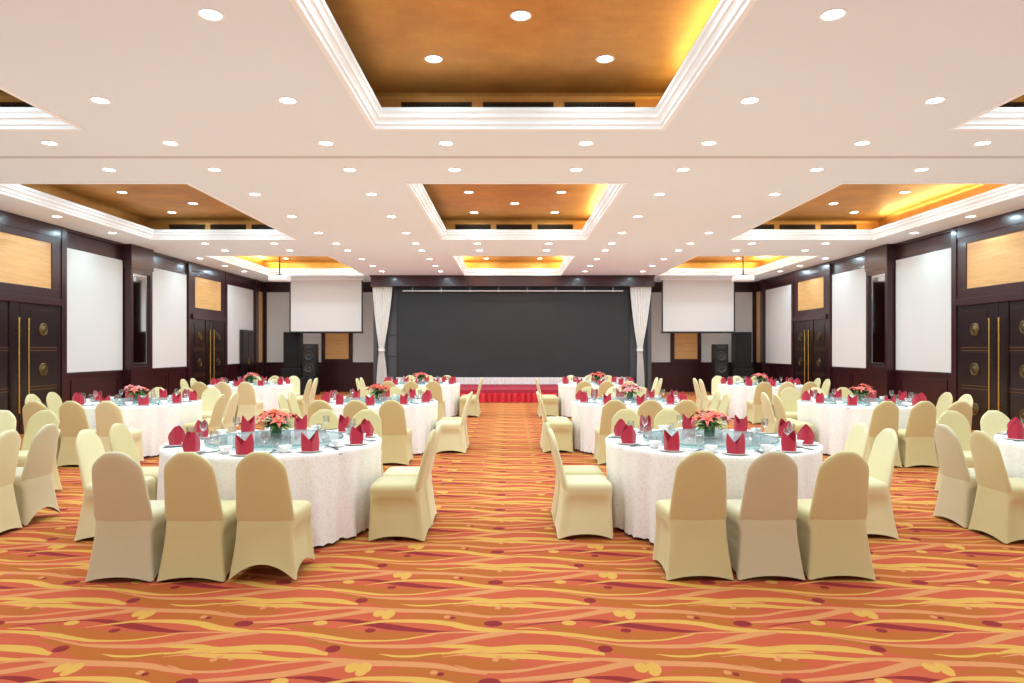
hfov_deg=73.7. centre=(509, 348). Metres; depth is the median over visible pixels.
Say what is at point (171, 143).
recessed light
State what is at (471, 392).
banquet chair
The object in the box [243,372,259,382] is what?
flower arrangement
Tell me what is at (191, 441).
napkin
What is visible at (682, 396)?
napkin
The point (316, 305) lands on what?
projection screen
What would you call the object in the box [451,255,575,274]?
trim
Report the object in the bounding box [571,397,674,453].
banquet table
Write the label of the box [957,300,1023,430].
door
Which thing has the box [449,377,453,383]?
napkin
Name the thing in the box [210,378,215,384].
napkin
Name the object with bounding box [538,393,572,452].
banquet chair
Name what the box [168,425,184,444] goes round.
napkin
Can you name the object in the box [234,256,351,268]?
ceiling
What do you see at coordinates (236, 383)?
napkin
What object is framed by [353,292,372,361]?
wall panel
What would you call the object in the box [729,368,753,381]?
base cabinet
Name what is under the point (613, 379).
napkin
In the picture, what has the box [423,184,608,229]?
ceiling
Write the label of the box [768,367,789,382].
trim
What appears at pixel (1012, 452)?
banquet table
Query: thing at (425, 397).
napkin
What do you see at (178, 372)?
trim
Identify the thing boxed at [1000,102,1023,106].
ceiling vent
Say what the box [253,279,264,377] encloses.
trim
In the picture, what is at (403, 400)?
napkin
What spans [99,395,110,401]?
napkin
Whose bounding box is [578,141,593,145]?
recessed light
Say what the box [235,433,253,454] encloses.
napkin
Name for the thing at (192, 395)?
napkin
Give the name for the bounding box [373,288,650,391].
wall
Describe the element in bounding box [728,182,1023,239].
trim
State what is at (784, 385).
banquet chair
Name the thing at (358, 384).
banquet chair
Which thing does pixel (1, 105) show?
grille
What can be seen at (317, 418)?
banquet chair
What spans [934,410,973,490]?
banquet chair
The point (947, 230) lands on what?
trim
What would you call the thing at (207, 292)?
wall panel
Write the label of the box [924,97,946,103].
recessed light
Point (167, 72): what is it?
ceiling
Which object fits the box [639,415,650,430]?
napkin
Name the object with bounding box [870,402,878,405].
rice bowl
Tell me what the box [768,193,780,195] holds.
recessed light
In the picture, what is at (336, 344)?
wall panel
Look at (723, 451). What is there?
plate
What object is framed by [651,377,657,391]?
banquet chair
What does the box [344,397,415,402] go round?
turntable
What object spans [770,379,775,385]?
napkin
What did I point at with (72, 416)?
banquet chair
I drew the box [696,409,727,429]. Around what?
banquet chair
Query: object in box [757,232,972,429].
wall
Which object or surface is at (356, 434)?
napkin
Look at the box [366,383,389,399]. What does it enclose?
flower arrangement
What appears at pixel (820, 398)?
napkin
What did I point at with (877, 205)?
ceiling
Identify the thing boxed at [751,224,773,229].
ceiling vent
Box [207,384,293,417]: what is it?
banquet table
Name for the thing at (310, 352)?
loudspeaker
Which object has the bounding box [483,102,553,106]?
ceiling vent
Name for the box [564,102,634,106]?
ceiling vent
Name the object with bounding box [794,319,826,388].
door
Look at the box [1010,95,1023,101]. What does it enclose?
ceiling
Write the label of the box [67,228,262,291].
trim
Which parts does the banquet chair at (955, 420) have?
seat, backrest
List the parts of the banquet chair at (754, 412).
seat, backrest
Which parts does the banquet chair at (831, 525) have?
seat, backrest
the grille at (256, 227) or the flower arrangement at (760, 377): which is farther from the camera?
the flower arrangement at (760, 377)
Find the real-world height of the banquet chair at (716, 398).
0.911 m
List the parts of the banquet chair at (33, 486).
seat, backrest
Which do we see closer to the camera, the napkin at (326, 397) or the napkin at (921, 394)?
the napkin at (921, 394)
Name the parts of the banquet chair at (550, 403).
backrest, seat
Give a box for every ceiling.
[0,0,1023,281]
[0,90,23,101]
[20,184,263,229]
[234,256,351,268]
[325,0,719,106]
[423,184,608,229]
[461,256,565,268]
[673,256,789,268]
[763,184,1007,229]
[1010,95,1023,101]
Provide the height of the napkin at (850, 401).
0.170 m
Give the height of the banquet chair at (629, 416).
0.911 m
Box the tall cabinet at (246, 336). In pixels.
[240,330,253,381]
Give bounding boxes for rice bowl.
[216,429,227,435]
[217,445,233,453]
[277,445,292,452]
[311,425,320,431]
[330,439,344,446]
[648,440,662,447]
[658,425,668,429]
[703,445,718,452]
[751,428,761,432]
[759,444,773,451]
[796,440,804,447]
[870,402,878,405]
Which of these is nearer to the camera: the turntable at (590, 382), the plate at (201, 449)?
the plate at (201, 449)
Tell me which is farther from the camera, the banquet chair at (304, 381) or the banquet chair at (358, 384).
the banquet chair at (304, 381)
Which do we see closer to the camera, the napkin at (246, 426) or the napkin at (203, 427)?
the napkin at (203, 427)
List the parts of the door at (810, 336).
pull handle, pull handle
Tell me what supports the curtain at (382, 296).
hanging from the wall at (451, 333)
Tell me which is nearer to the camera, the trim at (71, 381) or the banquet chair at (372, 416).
the banquet chair at (372, 416)
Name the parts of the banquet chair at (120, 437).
backrest, seat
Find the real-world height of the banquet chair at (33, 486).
0.905 m
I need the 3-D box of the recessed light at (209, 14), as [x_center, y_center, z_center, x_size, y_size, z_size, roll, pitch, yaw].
[-2.280,-2.546,5.200,0.200,0.009,0.200,0,0,0]
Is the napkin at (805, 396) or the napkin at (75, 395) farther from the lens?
the napkin at (805, 396)
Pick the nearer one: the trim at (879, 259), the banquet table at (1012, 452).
the banquet table at (1012, 452)
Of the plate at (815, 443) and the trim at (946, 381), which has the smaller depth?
the plate at (815, 443)
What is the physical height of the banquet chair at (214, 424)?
0.911 m
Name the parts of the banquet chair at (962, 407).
backrest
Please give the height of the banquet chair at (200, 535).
0.911 m
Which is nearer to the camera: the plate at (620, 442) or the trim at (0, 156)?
the plate at (620, 442)
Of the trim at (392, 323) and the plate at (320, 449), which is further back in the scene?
the trim at (392, 323)
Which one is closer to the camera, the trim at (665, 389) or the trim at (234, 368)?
the trim at (234, 368)
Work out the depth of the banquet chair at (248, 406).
14.82 m
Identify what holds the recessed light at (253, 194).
in the ceiling at (167, 72)
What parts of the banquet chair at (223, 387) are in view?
backrest, seat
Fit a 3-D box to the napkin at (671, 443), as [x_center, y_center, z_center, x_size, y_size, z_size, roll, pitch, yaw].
[1.361,0.764,5.747,0.121,0.170,0.122,0,0,-5]
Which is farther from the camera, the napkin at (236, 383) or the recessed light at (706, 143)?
the napkin at (236, 383)
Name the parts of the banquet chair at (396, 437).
backrest, seat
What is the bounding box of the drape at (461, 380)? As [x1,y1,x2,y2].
[396,377,630,383]
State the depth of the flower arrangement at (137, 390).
10.95 m
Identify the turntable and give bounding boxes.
[92,397,171,403]
[204,429,343,447]
[227,382,276,384]
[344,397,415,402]
[398,381,441,383]
[572,381,617,383]
[592,397,665,402]
[643,429,779,447]
[733,382,782,384]
[824,397,905,403]
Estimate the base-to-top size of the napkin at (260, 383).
0.170 m
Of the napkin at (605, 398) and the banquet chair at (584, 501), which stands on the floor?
the banquet chair at (584, 501)
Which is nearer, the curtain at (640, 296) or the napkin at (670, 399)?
the napkin at (670, 399)
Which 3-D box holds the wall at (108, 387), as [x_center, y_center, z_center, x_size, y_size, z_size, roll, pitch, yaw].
[-9.500,-0.460,11.500,0.200,4.180,29.000,0,0,0]
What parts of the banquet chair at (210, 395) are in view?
seat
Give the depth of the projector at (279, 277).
20.30 m
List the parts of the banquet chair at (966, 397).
backrest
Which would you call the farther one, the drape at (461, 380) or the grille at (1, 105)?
the drape at (461, 380)
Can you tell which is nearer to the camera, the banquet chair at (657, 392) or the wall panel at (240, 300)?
the banquet chair at (657, 392)
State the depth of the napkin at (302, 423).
7.15 m
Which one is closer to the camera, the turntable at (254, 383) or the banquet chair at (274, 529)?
the banquet chair at (274, 529)
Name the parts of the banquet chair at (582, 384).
backrest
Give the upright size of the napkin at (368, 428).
0.170 m
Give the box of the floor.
[0,392,1023,682]
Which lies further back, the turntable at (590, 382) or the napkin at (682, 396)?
the turntable at (590, 382)
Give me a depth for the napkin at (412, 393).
11.79 m
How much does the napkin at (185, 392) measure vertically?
0.170 m
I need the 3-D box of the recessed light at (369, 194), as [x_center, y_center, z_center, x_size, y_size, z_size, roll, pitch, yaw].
[-2.280,-2.546,11.240,0.200,0.009,0.200,0,0,0]
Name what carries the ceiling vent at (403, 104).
in the ceiling at (488, 55)
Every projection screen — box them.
[288,278,364,332]
[660,278,735,332]
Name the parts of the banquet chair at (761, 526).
seat, backrest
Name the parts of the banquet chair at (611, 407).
seat, backrest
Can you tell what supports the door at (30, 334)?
in the wall at (108, 387)
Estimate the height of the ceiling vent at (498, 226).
0.170 m
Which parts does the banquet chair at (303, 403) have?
seat, backrest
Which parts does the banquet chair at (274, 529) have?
backrest, seat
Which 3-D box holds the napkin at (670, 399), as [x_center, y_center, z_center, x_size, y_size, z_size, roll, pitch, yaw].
[2.472,0.764,10.541,0.122,0.170,0.121,0,0,2]
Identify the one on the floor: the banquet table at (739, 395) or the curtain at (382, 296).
the banquet table at (739, 395)
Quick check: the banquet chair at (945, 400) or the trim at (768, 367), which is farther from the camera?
the trim at (768, 367)
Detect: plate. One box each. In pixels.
[176,448,206,452]
[229,451,259,455]
[295,448,324,452]
[343,441,368,445]
[615,440,641,444]
[657,447,685,451]
[721,450,750,454]
[774,447,804,452]
[802,442,819,445]
[1002,436,1023,440]
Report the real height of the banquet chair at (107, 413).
0.911 m
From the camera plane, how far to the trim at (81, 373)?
16.17 m
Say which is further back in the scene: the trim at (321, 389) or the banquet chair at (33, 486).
the trim at (321, 389)
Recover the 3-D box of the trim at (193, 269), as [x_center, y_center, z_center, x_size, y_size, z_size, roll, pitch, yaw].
[-9.340,-0.460,21.200,0.120,4.180,2.720,0,0,0]
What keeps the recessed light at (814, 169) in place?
in the ceiling at (167, 72)
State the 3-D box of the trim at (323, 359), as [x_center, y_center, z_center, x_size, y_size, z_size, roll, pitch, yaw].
[-6.580,-0.825,25.965,1.160,2.670,0.070,0,0,0]
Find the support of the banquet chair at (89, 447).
on the floor
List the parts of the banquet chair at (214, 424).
seat, backrest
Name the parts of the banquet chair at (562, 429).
backrest, seat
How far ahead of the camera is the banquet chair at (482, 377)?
16.90 m
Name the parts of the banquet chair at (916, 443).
seat, backrest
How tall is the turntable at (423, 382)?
0.035 m
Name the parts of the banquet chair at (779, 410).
backrest, seat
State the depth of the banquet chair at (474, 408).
16.32 m
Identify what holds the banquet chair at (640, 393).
on the floor
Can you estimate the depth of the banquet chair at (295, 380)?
17.99 m
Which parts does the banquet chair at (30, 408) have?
backrest, seat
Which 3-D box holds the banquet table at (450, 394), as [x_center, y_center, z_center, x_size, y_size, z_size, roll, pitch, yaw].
[-2.200,1.244,16.800,1.934,0.772,1.934,0,0,-6]
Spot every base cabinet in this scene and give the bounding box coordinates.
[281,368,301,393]
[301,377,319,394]
[710,377,727,393]
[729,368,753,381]
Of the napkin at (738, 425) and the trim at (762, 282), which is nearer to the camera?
the napkin at (738, 425)
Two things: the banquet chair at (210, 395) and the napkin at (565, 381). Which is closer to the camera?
the banquet chair at (210, 395)
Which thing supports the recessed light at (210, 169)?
in the ceiling at (167, 72)
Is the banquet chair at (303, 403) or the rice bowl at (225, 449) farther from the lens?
the banquet chair at (303, 403)
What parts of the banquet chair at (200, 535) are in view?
backrest, seat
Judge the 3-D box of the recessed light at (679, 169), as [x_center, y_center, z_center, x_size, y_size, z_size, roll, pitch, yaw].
[2.460,-2.546,9.700,0.200,0.009,0.200,0,0,0]
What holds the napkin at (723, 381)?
on the plate
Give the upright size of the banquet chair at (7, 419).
0.911 m
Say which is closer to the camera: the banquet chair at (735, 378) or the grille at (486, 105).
the grille at (486, 105)
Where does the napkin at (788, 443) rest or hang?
on the plate at (779, 448)
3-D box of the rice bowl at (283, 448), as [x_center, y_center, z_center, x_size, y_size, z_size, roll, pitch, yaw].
[-1.864,0.828,5.658,0.124,0.058,0.124,0,0,0]
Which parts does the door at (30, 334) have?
pull handle, pull handle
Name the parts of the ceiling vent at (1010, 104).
frame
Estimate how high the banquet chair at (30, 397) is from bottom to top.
0.911 m
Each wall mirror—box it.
[133,273,147,365]
[870,273,884,365]
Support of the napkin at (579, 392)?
on the plate
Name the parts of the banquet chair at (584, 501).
backrest, seat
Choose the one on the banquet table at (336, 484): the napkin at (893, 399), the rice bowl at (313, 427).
the rice bowl at (313, 427)
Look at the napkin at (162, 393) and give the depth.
11.79 m
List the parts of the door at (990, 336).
pull handle, pull handle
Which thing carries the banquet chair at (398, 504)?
on the floor
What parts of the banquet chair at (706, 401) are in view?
backrest, seat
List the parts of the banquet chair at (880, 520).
seat, backrest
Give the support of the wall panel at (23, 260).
attached to the wall at (108, 387)
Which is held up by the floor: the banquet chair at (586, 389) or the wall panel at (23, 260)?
the banquet chair at (586, 389)
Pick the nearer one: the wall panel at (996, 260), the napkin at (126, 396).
the napkin at (126, 396)
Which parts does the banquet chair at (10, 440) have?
backrest, seat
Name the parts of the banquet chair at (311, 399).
seat, backrest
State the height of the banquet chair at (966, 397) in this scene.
0.911 m
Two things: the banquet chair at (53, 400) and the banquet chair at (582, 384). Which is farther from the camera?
the banquet chair at (582, 384)
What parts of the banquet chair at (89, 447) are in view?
backrest, seat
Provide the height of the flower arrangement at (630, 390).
0.260 m
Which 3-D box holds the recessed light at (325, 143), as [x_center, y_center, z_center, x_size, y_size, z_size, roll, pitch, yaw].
[-2.280,-2.546,8.450,0.200,0.009,0.200,0,0,0]
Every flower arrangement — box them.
[124,384,150,399]
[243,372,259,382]
[255,409,299,438]
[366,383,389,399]
[413,372,427,381]
[589,372,606,381]
[618,383,642,398]
[690,409,733,437]
[751,373,766,382]
[849,384,874,400]
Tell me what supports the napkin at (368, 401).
on the plate
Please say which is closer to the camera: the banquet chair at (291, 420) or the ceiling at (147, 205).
the banquet chair at (291, 420)
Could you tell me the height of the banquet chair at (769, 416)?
0.911 m
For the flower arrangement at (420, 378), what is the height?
0.255 m
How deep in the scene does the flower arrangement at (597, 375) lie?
16.74 m
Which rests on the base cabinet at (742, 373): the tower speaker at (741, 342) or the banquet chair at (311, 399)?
the tower speaker at (741, 342)
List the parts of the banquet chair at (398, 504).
seat, backrest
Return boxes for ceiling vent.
[0,102,33,106]
[169,224,204,229]
[210,224,245,229]
[251,224,274,229]
[401,102,471,106]
[455,224,490,229]
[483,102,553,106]
[496,224,531,229]
[537,224,572,229]
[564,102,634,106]
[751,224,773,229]
[779,224,814,229]
[821,224,856,229]
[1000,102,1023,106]
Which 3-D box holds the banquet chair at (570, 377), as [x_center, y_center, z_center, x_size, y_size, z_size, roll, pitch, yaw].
[1.649,1.165,18.216,0.477,0.911,0.551,0,0,0]
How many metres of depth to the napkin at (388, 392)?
11.94 m
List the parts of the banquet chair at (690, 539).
seat, backrest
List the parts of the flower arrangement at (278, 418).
flower, flower, flower, flower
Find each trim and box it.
[0,85,84,129]
[0,156,1023,157]
[0,182,297,239]
[0,210,66,402]
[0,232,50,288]
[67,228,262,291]
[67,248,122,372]
[67,363,262,374]
[70,377,117,400]
[122,244,153,397]
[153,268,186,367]
[153,372,183,396]
[187,261,227,387]
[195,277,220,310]
[204,255,365,274]
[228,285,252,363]
[229,368,239,380]
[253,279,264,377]
[259,292,261,361]
[264,291,372,391]
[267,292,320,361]
[289,0,756,129]
[321,333,351,361]
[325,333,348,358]
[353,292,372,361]
[370,275,654,287]
[388,314,636,376]
[405,182,627,239]
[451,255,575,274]
[651,291,754,391]
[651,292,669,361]
[658,255,820,274]
[671,333,700,361]
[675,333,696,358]
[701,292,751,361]
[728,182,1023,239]
[754,279,765,381]
[756,228,1013,291]
[756,292,759,361]
[756,363,950,374]
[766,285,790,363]
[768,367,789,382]
[791,261,831,397]
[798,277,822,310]
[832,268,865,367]
[835,372,865,392]
[865,244,895,398]
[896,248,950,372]
[900,377,947,391]
[947,91,1023,129]
[951,208,1023,403]
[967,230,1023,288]
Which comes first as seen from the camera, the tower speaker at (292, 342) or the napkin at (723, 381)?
the napkin at (723, 381)
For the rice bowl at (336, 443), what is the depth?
5.95 m
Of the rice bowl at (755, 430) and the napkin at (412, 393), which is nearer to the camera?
the rice bowl at (755, 430)
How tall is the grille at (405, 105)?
0.130 m
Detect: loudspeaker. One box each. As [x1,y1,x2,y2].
[302,344,318,376]
[711,344,727,376]
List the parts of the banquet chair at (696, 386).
backrest, seat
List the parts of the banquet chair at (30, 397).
backrest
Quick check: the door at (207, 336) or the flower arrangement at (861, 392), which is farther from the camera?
the door at (207, 336)
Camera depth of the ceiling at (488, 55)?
6.86 m
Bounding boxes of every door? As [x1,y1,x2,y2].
[0,300,60,433]
[191,319,224,385]
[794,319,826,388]
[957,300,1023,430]
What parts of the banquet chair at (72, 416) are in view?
backrest, seat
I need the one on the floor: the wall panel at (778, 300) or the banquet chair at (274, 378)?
the banquet chair at (274, 378)
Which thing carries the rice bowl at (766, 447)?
on the banquet table at (639, 477)
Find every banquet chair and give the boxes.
[0,410,15,433]
[0,430,21,531]
[13,423,59,524]
[17,410,61,489]
[22,401,60,460]
[25,394,59,428]
[46,392,62,420]
[57,401,95,465]
[74,429,155,540]
[85,452,166,581]
[95,401,143,460]
[109,423,158,499]
[148,387,163,396]
[157,452,236,581]
[175,387,192,397]
[180,379,188,387]
[184,394,225,434]
[190,378,196,386]
[191,382,207,399]
[200,392,238,432]
[201,387,220,419]
[215,382,237,422]
[228,452,314,579]
[235,382,263,423]
[266,409,293,429]
[268,376,278,381]
[278,393,289,410]
[286,379,311,416]
[288,391,302,418]
[289,376,299,395]
[296,378,317,404]
[307,400,332,427]
[308,409,338,429]
[343,400,367,425]
[350,409,383,476]
[356,378,361,391]
[360,377,365,388]
[360,387,374,396]
[368,429,435,540]
[379,400,413,464]
[380,381,395,391]
[382,423,441,524]
[390,387,403,396]
[403,381,418,396]
[405,375,415,380]
[415,387,427,397]
[426,381,445,420]
[435,393,470,452]
[440,391,472,447]
[459,378,481,416]
[462,377,482,412]
[535,377,555,412]
[536,378,558,416]
[536,391,568,447]
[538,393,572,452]
[545,422,603,523]
[548,428,612,538]
[567,375,575,381]
[571,381,591,419]
[581,387,594,396]
[583,375,591,380]
[593,400,626,463]
[598,381,614,396]
[602,375,611,380]
[605,387,621,396]
[611,409,639,433]
[622,381,635,395]
[633,387,645,396]
[637,400,662,428]
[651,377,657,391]
[653,451,733,579]
[654,409,681,428]
[655,378,661,396]
[673,400,697,425]
[693,378,712,410]
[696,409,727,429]
[699,379,721,410]
[710,391,719,410]
[711,376,721,395]
[718,393,729,413]
[726,451,804,579]
[733,376,743,381]
[746,382,771,423]
[761,392,797,432]
[772,382,794,417]
[772,394,813,434]
[780,387,800,419]
[796,451,875,579]
[800,382,817,398]
[808,387,825,395]
[814,378,820,387]
[821,379,830,397]
[837,387,853,396]
[843,422,868,459]
[865,401,901,466]
[866,428,898,538]
[897,401,938,466]
[933,424,1011,527]
[934,401,971,461]
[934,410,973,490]
[936,392,952,420]
[936,394,972,425]
[968,430,1023,543]
[980,410,1009,439]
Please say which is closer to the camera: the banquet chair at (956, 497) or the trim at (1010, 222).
the banquet chair at (956, 497)
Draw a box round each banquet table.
[83,398,201,456]
[157,429,381,546]
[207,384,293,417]
[328,398,437,453]
[396,383,459,416]
[558,383,636,416]
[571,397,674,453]
[605,429,822,542]
[718,384,802,418]
[797,398,912,454]
[994,433,1023,477]
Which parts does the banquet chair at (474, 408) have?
seat, backrest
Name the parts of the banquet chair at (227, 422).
seat, backrest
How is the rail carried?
attached to the wall at (451, 333)
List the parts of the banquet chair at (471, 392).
seat, backrest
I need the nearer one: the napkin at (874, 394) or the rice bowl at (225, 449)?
the rice bowl at (225, 449)
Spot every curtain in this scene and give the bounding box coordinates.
[373,287,391,385]
[630,287,650,386]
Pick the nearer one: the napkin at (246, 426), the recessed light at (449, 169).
the napkin at (246, 426)
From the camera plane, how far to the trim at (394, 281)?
23.62 m
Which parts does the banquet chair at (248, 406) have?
backrest, seat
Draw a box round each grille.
[0,104,32,106]
[254,225,272,229]
[282,369,299,379]
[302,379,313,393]
[404,104,469,106]
[485,104,550,106]
[567,104,632,106]
[736,333,750,367]
[1001,104,1022,106]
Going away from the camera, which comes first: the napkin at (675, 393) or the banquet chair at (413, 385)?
the napkin at (675, 393)
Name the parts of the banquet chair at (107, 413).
backrest, seat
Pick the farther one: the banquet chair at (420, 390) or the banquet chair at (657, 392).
the banquet chair at (657, 392)
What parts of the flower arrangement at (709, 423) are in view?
flower, flower, flower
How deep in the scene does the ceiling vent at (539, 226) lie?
16.09 m
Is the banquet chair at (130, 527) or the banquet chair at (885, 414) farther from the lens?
the banquet chair at (885, 414)
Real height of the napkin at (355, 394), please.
0.170 m
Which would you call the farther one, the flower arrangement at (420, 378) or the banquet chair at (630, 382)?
the flower arrangement at (420, 378)
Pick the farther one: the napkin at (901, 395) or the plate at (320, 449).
the napkin at (901, 395)
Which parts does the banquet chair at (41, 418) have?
seat, backrest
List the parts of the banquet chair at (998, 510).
backrest, seat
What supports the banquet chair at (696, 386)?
on the floor
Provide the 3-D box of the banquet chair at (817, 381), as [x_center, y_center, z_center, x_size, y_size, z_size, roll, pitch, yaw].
[7.259,1.165,16.626,0.551,0.911,0.477,0,0,0]
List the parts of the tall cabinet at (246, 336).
door, door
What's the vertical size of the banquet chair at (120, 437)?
0.911 m
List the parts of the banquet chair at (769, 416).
backrest, seat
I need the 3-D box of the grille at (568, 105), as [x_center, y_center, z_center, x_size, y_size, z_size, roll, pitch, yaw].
[1.067,-2.850,8.122,0.782,0.130,0.010,0,0,0]
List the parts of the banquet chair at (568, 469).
backrest, seat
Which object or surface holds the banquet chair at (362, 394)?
on the floor
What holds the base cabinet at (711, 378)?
on the floor
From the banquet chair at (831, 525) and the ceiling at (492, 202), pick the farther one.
the ceiling at (492, 202)
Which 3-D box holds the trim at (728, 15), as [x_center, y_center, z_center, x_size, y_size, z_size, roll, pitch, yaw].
[0.098,-2.648,5.210,3.825,0.224,5.840,0,0,0]
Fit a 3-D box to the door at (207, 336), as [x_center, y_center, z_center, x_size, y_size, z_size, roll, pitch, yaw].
[-9.312,0.365,21.200,0.176,2.510,2.380,0,0,0]
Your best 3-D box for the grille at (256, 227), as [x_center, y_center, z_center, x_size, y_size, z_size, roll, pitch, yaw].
[-5.670,-2.850,16.092,0.782,0.130,0.010,0,0,0]
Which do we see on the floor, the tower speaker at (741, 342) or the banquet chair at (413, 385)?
the banquet chair at (413, 385)
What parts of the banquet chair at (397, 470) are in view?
seat, backrest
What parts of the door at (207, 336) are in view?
pull handle, pull handle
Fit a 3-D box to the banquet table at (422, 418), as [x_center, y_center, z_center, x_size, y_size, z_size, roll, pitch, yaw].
[-2.150,1.244,11.150,1.996,0.772,1.996,0,0,0]
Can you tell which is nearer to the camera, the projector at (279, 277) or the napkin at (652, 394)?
the napkin at (652, 394)
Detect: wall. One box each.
[67,232,261,400]
[265,282,753,387]
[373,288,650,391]
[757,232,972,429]
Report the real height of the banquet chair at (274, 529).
0.905 m
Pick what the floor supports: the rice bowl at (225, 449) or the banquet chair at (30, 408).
the banquet chair at (30, 408)
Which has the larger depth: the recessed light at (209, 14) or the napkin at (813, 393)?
the napkin at (813, 393)
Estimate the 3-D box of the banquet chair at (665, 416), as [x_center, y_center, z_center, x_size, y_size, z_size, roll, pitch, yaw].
[1.871,1.165,7.828,0.477,0.911,0.551,0,0,0]
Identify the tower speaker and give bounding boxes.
[283,332,302,367]
[731,332,751,368]
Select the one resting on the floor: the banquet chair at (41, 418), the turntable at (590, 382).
the banquet chair at (41, 418)
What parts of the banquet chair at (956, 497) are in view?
backrest, seat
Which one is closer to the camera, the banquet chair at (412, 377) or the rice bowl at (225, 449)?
the rice bowl at (225, 449)
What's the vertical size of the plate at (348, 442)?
0.017 m
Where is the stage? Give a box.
[460,384,557,402]
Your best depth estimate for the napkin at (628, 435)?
6.12 m
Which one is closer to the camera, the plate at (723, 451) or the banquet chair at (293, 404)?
the plate at (723, 451)
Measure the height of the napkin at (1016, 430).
0.170 m
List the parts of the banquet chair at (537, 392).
backrest, seat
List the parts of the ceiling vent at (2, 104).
frame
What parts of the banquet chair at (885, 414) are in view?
seat, backrest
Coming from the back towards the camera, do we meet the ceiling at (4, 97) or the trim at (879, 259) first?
the trim at (879, 259)
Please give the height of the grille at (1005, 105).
0.130 m
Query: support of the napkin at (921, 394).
on the plate
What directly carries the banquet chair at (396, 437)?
on the floor
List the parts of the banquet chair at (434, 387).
backrest, seat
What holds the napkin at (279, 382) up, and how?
on the plate
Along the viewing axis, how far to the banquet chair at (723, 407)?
10.86 m
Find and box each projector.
[268,256,290,281]
[732,256,754,281]
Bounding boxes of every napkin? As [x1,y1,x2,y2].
[72,392,80,400]
[74,394,84,404]
[94,390,101,399]
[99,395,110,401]
[125,389,132,397]
[138,394,148,404]
[159,388,166,396]
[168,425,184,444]
[172,392,181,402]
[182,389,189,397]
[182,431,200,451]
[188,390,196,400]
[194,420,208,437]
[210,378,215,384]
[234,379,239,385]
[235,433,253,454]
[241,415,254,431]
[258,378,263,385]
[277,378,282,384]
[284,377,289,383]
[294,414,306,429]
[301,430,318,451]
[321,392,329,401]
[329,390,336,399]
[336,394,343,403]
[338,414,349,431]
[349,424,363,443]
[352,389,359,397]
[361,418,373,436]
[365,394,374,404]
[382,389,389,396]
[400,393,407,403]
[409,388,415,397]
[421,391,429,401]
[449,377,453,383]
[563,377,568,383]
[575,390,581,399]
[580,392,587,401]
[591,388,597,397]
[603,393,610,403]
[611,376,616,381]
[614,419,625,435]
[616,388,624,396]
[618,378,622,384]
[621,424,635,443]
[637,394,645,404]
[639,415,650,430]
[646,389,654,396]
[663,430,679,450]
[666,393,674,403]
[670,389,677,396]
[678,391,686,401]
[682,413,694,428]
[720,377,726,383]
[726,432,744,453]
[727,378,732,384]
[733,415,747,431]
[745,379,751,385]
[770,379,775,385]
[778,418,791,436]
[781,430,796,450]
[794,378,799,384]
[797,424,814,444]
[801,391,810,400]
[810,389,816,398]
[816,393,824,402]
[834,388,841,397]
[847,394,857,404]
[866,390,875,397]
[884,395,895,403]
[898,390,906,400]
[912,394,922,404]
[919,392,926,400]
[1007,417,1023,428]
[1007,421,1023,438]
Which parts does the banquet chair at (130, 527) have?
backrest, seat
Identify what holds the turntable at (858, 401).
on the banquet table at (832, 423)
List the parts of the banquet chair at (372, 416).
backrest, seat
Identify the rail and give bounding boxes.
[403,287,622,291]
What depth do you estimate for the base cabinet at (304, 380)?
24.20 m
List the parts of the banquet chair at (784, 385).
backrest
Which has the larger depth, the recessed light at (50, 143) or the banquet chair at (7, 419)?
the recessed light at (50, 143)
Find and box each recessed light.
[40,141,58,145]
[89,97,111,103]
[101,168,116,171]
[162,141,179,145]
[196,8,224,20]
[207,168,221,171]
[249,193,260,195]
[277,97,297,103]
[317,141,333,145]
[342,168,356,171]
[366,193,377,195]
[424,55,442,62]
[438,141,453,145]
[447,168,460,171]
[510,10,531,20]
[569,168,582,171]
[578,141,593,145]
[595,55,614,62]
[653,193,664,195]
[676,168,689,171]
[701,141,716,145]
[740,97,759,103]
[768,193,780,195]
[809,168,823,171]
[819,8,846,20]
[853,141,870,145]
[914,168,929,171]
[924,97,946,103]
[973,141,991,145]
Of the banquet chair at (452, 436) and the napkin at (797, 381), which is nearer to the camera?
the banquet chair at (452, 436)
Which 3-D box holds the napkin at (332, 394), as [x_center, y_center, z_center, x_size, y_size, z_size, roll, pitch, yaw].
[-2.946,0.764,11.377,0.122,0.170,0.121,0,0,-35]
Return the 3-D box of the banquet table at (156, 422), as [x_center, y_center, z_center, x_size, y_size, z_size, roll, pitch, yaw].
[-6.020,1.244,11.000,1.934,0.772,1.934,0,0,6]
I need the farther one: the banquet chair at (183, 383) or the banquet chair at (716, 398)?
the banquet chair at (183, 383)
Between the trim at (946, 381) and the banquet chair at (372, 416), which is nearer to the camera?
the banquet chair at (372, 416)
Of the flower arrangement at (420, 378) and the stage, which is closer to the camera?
the flower arrangement at (420, 378)
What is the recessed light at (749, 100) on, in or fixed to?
in the ceiling at (167, 72)
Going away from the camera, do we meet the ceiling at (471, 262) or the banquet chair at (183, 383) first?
the banquet chair at (183, 383)
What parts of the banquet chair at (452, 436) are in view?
seat, backrest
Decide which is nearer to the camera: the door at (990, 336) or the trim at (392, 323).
the door at (990, 336)
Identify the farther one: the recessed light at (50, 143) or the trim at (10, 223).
the trim at (10, 223)
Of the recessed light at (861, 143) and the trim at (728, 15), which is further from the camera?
the recessed light at (861, 143)
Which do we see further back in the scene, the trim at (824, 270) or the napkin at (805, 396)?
the trim at (824, 270)
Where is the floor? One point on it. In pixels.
(491, 593)

